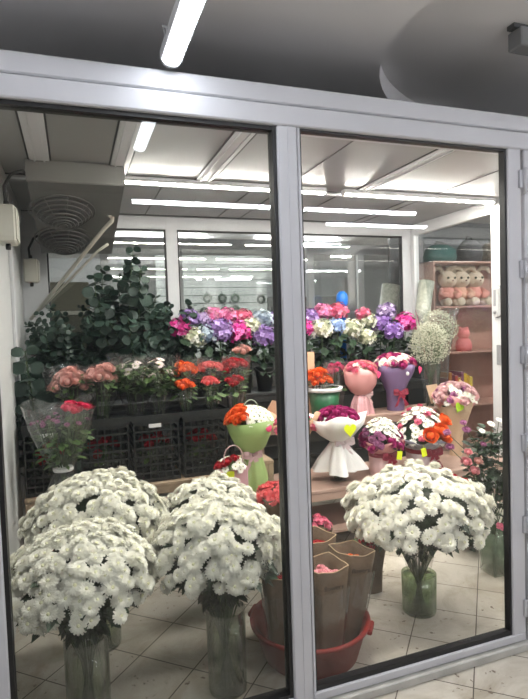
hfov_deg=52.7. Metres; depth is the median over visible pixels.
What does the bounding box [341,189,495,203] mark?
ceiling lamp
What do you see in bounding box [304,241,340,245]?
ceiling lamp
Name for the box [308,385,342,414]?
bucket
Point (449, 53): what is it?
ceiling
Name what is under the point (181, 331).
hydrangea
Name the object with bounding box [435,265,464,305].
plush toy
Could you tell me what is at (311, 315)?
hydrangea
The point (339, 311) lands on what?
hydrangea
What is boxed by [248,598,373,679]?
tub
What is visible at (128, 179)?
ceiling lamp
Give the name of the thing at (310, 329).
hydrangea
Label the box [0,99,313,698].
window frame
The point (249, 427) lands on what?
bouquet
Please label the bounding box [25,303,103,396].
bunch
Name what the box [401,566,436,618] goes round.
glass vase
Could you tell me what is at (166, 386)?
bunch
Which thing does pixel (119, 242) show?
window
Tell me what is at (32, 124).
trim
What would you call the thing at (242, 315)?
hydrangea
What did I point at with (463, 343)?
figurine
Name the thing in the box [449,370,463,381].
book
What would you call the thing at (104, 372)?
bunch
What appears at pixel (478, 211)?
window
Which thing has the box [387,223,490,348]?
wall
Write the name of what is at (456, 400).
bouquet
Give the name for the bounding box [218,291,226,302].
hanging ornament
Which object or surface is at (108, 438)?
bunch
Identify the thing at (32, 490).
crate
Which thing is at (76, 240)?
fan grille
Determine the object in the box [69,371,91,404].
bucket
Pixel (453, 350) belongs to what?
shelf
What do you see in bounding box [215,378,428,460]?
rack
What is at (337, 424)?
bouquet
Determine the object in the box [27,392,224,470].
rack
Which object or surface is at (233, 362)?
bunch
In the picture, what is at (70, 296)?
storage cabinet
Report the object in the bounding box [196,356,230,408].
bunch
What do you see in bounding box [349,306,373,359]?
hydrangea
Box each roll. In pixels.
[376,283,399,345]
[411,279,434,345]
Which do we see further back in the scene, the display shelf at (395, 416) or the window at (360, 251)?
the window at (360, 251)
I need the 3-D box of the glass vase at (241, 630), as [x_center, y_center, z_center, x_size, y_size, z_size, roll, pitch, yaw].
[-0.154,1.237,2.211,0.164,0.340,0.164,-3,3,-20]
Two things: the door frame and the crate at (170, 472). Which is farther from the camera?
the crate at (170, 472)
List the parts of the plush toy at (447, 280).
arm, arm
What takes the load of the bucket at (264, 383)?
on the rack at (317, 447)
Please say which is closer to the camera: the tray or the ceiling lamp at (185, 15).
the ceiling lamp at (185, 15)
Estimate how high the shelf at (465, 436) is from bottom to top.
0.018 m
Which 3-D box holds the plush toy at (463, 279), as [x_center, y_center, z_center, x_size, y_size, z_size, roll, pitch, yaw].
[2.177,-0.702,5.857,0.380,0.454,0.272,-2,3,-11]
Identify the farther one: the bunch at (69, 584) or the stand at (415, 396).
the stand at (415, 396)
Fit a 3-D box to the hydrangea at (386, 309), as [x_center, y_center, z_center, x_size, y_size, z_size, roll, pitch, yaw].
[1.172,-0.102,5.070,0.302,0.704,0.247,-3,3,-20]
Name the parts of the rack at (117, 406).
leg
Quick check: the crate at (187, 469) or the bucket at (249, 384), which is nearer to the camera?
the crate at (187, 469)
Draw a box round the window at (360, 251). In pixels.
[305,244,387,351]
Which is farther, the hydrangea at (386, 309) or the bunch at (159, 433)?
the hydrangea at (386, 309)
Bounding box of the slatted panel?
[154,255,268,359]
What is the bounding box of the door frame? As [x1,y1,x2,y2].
[520,150,527,639]
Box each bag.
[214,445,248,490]
[423,241,456,261]
[456,236,482,260]
[482,239,490,260]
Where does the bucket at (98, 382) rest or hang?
on the rack at (117, 406)
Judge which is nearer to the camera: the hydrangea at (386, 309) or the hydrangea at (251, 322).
the hydrangea at (251, 322)
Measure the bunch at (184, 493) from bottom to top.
0.722 m
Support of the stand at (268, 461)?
on the floor
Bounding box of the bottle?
[336,291,347,357]
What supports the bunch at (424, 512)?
in the glass vase at (433, 585)
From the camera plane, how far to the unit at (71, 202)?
3.25 m
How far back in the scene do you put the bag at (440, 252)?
5.69 m
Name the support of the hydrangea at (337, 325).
on the rack at (317, 447)
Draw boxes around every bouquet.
[20,394,94,491]
[223,399,273,492]
[267,400,320,434]
[309,405,368,480]
[343,359,380,414]
[358,417,403,474]
[374,352,421,410]
[396,403,452,470]
[426,380,479,455]
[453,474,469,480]
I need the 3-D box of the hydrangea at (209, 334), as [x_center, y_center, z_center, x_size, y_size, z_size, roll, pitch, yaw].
[-0.446,0.064,4.311,0.261,0.552,0.252,0,3,35]
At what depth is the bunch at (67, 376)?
3.39 m
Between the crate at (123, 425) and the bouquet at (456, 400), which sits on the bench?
the crate at (123, 425)
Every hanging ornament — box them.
[203,291,211,302]
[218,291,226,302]
[231,291,239,302]
[257,292,265,303]
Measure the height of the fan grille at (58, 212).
0.159 m
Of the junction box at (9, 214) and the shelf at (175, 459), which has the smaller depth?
the junction box at (9, 214)
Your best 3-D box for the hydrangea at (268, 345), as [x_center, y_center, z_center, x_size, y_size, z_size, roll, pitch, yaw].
[0.097,-0.024,4.701,0.270,0.655,0.278,-2,3,1]
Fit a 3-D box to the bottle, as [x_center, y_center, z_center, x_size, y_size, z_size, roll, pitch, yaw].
[0.738,-0.123,4.983,0.111,0.844,0.111,-2,3,7]
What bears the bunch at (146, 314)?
in the bucket at (166, 366)
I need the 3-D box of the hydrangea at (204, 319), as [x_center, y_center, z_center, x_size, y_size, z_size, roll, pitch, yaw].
[-0.487,0.008,4.477,0.277,0.651,0.259,-1,3,26]
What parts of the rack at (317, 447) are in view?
leg, leg, leg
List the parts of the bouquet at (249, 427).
flower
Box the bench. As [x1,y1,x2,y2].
[25,465,210,539]
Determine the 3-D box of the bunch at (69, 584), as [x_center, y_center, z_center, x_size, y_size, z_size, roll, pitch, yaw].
[-0.699,1.043,2.104,0.640,0.743,0.581,-4,3,-34]
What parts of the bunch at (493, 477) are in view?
flower stem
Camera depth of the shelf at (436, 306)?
5.81 m
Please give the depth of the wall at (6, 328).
3.13 m
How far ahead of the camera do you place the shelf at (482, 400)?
5.98 m
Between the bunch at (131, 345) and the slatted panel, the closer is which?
the bunch at (131, 345)
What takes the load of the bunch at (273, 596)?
in the tub
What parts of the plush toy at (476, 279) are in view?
arm, arm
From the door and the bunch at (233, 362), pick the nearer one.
the door
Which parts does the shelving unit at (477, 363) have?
panel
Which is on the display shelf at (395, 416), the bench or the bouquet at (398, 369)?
the bouquet at (398, 369)
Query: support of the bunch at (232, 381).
on the tray
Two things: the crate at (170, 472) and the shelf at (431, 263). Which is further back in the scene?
the shelf at (431, 263)
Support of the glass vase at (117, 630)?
on the floor
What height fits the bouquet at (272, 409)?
0.573 m
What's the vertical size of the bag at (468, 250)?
0.298 m
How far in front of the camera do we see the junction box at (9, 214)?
2.70 m
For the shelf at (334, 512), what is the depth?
3.87 m
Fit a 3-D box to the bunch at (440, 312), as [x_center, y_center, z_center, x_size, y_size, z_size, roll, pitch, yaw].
[1.594,0.225,4.880,0.353,1.201,0.360,0,3,34]
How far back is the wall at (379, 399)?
4.95 m
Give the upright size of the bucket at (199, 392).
0.203 m
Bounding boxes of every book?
[440,371,451,380]
[440,377,448,383]
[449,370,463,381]
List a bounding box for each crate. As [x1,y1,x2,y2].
[21,428,76,497]
[79,422,130,483]
[129,417,180,482]
[176,413,227,477]
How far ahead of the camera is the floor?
2.52 m
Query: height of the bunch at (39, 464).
0.313 m
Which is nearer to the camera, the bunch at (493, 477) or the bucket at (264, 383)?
the bunch at (493, 477)
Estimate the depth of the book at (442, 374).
5.79 m
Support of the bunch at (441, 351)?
on the display shelf at (395, 416)
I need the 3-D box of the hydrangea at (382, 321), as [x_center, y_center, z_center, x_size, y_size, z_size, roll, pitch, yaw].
[1.101,-0.048,5.054,0.289,0.603,0.245,-3,3,-20]
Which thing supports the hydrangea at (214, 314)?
on the rack at (317, 447)
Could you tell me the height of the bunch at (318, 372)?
0.392 m
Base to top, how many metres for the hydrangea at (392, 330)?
0.522 m
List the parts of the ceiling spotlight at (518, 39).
rail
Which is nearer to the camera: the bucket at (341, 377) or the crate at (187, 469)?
the crate at (187, 469)
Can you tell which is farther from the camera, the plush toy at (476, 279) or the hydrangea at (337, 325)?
the plush toy at (476, 279)
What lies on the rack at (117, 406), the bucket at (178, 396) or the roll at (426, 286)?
the bucket at (178, 396)
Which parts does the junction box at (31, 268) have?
lid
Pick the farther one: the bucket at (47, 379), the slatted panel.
the slatted panel
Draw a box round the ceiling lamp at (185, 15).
[160,0,206,67]
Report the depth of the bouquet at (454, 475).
3.75 m
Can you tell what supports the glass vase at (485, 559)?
on the floor
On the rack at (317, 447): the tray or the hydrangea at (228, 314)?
the hydrangea at (228, 314)
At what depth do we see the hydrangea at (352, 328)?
4.68 m
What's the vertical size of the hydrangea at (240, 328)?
0.583 m
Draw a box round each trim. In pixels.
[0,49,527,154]
[0,163,26,640]
[5,111,498,224]
[5,174,484,204]
[17,111,453,191]
[326,640,527,698]
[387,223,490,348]
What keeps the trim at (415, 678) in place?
on the floor
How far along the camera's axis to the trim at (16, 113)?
3.28 m
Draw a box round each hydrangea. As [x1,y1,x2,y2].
[165,315,195,368]
[172,327,212,376]
[178,308,201,358]
[195,312,218,360]
[195,323,223,370]
[201,307,230,359]
[205,318,234,374]
[216,307,240,355]
[226,308,253,350]
[226,319,254,374]
[240,317,261,387]
[249,324,274,376]
[250,309,274,362]
[266,311,274,355]
[306,308,321,354]
[306,320,320,356]
[310,318,337,367]
[311,303,334,357]
[322,317,349,374]
[327,301,349,354]
[338,318,365,360]
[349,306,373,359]
[352,328,380,360]
[354,312,382,359]
[370,313,392,359]
[376,302,398,348]
[383,321,411,359]
[392,310,419,353]
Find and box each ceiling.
[0,0,527,260]
[0,109,498,225]
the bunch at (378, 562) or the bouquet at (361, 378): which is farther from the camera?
the bouquet at (361, 378)
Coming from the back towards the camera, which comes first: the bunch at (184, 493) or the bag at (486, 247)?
the bag at (486, 247)
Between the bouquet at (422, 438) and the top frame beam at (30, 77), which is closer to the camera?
the top frame beam at (30, 77)
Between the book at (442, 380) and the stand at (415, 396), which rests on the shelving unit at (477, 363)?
the book at (442, 380)
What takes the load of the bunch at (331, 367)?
on the display shelf at (395, 416)
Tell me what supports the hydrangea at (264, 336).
in the bucket at (264, 383)
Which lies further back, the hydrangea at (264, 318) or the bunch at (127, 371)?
the hydrangea at (264, 318)
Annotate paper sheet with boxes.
[307,352,313,413]
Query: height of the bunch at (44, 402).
1.428 m
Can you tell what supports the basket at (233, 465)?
on the stand
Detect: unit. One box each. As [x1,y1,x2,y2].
[25,159,124,254]
[419,261,493,450]
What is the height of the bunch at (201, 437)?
0.313 m
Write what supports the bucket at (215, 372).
on the rack at (317, 447)
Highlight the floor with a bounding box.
[15,444,527,698]
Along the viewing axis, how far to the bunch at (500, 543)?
3.37 m
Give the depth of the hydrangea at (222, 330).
4.27 m
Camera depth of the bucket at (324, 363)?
4.62 m
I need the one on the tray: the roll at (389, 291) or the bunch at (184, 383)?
the bunch at (184, 383)
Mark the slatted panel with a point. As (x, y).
(213, 274)
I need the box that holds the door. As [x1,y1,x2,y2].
[296,127,527,698]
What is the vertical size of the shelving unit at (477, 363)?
2.112 m
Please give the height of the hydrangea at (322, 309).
0.707 m
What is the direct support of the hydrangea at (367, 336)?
in the bucket
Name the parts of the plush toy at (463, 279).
arm, arm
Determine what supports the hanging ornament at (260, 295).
hanging from the slatted panel
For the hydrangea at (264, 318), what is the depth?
4.58 m
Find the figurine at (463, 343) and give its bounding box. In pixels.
[455,327,471,350]
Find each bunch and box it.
[10,516,159,698]
[11,345,83,522]
[17,465,169,643]
[24,311,84,393]
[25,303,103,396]
[28,442,71,483]
[41,364,95,421]
[75,362,121,418]
[77,265,122,383]
[82,246,197,382]
[83,435,125,468]
[105,352,161,415]
[132,357,181,413]
[135,429,173,475]
[136,284,203,379]
[145,490,281,689]
[166,470,257,609]
[169,378,196,411]
[170,360,202,410]
[181,427,217,468]
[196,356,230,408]
[199,376,224,409]
[220,357,251,403]
[222,375,246,405]
[232,343,251,404]
[256,480,279,517]
[261,571,283,669]
[308,367,334,407]
[312,513,332,531]
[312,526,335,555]
[313,552,349,649]
[323,362,348,401]
[328,540,374,644]
[340,459,496,610]
[354,536,385,593]
[408,321,450,405]
[415,308,458,385]
[443,418,503,571]
[460,494,503,551]
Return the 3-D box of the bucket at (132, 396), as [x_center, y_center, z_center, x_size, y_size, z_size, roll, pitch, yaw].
[-0.985,0.265,4.164,0.216,0.260,0.214,-3,3,-20]
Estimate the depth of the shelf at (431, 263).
5.75 m
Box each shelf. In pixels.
[51,310,92,314]
[72,454,218,470]
[228,435,368,460]
[262,403,440,453]
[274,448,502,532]
[312,488,502,532]
[419,261,490,266]
[435,305,491,308]
[441,434,493,450]
[444,348,492,354]
[474,397,492,405]
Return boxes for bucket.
[43,372,68,406]
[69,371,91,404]
[95,380,116,401]
[127,378,148,400]
[152,365,171,397]
[173,372,190,397]
[193,370,210,396]
[213,371,232,393]
[233,367,253,393]
[254,366,274,391]
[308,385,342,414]
[315,362,333,384]
[337,361,349,385]
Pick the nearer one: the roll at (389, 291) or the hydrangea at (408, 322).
the hydrangea at (408, 322)
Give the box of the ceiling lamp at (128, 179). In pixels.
[125,176,326,194]
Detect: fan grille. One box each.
[28,195,95,230]
[34,227,93,254]
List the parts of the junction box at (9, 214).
lid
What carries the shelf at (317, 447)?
attached to the rack at (317, 447)
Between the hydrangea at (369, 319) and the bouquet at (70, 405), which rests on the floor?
the bouquet at (70, 405)
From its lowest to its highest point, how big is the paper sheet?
0.521 m
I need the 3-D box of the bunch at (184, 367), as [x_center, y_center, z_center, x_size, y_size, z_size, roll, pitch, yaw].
[-0.540,0.242,3.724,0.254,0.368,0.235,-3,3,-20]
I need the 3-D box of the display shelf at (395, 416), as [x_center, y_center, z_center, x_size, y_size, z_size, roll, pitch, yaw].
[0.773,0.897,4.365,1.800,0.760,0.290,-3,3,-20]
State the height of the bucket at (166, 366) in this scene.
0.260 m
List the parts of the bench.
leg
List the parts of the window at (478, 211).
lever, door handle, latch plate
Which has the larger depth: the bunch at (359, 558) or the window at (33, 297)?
the window at (33, 297)
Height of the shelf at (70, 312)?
0.040 m
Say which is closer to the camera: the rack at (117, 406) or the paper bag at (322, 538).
the paper bag at (322, 538)
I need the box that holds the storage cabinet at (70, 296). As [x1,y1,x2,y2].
[50,282,92,347]
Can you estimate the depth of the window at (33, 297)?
4.69 m
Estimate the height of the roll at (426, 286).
0.675 m
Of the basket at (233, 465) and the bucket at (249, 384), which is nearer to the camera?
the basket at (233, 465)
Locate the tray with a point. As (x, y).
(200, 409)
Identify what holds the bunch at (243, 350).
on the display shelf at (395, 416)
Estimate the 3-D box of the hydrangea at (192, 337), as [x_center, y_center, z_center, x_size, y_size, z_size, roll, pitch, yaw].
[-0.555,0.080,4.280,0.335,0.530,0.246,-1,3,11]
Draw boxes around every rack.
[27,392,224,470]
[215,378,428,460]
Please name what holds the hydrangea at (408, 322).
on the rack at (317, 447)
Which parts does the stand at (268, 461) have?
leg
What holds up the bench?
on the floor
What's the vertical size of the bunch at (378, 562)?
0.344 m
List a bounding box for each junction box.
[0,169,25,249]
[23,234,39,286]
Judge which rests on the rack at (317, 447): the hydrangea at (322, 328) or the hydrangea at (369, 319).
the hydrangea at (369, 319)
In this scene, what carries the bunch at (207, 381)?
on the tray
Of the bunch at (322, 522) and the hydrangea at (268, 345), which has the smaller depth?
the bunch at (322, 522)
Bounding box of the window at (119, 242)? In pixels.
[100,237,270,309]
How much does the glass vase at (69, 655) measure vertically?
0.350 m
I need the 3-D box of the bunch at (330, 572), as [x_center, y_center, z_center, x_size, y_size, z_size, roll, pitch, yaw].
[0.266,1.146,2.314,0.181,0.456,0.185,-3,3,-20]
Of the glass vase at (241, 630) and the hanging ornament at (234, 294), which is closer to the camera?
the glass vase at (241, 630)
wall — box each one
[0,183,28,557]
[49,258,388,349]
[61,350,403,473]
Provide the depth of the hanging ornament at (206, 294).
8.14 m
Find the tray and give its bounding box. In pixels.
[21,403,228,430]
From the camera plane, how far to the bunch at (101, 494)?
2.40 m
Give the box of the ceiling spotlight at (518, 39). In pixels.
[507,22,527,55]
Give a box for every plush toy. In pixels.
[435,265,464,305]
[446,265,477,305]
[462,265,491,305]
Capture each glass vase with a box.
[64,634,110,698]
[95,610,121,654]
[206,601,246,698]
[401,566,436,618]
[478,533,503,576]
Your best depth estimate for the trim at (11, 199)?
3.40 m
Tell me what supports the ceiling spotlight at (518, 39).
attached to the ceiling at (449, 53)
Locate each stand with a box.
[238,453,273,481]
[397,351,423,450]
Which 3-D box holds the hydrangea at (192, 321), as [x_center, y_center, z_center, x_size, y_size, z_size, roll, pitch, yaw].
[-0.604,-0.002,4.437,0.284,0.682,0.230,-1,3,24]
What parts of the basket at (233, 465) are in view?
bag handle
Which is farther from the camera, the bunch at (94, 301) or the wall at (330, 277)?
the wall at (330, 277)
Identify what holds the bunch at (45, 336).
in the bucket at (47, 379)
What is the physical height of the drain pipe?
0.698 m
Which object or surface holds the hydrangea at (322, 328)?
in the bucket at (324, 363)
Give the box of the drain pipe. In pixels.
[29,215,113,319]
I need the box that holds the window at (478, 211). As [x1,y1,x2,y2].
[410,198,501,485]
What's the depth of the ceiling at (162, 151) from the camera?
3.38 m
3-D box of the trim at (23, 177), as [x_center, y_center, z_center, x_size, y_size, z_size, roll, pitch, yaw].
[0.133,-1.142,3.860,3.670,0.021,0.040,-3,3,-20]
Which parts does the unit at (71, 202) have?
panel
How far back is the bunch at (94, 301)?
4.09 m
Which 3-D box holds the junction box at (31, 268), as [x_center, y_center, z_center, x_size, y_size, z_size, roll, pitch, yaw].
[-1.767,-0.692,4.104,0.156,0.408,0.167,-3,3,-20]
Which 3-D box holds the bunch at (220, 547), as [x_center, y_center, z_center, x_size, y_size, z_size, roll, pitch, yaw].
[-0.195,1.004,2.290,0.620,0.770,0.578,-2,3,-10]

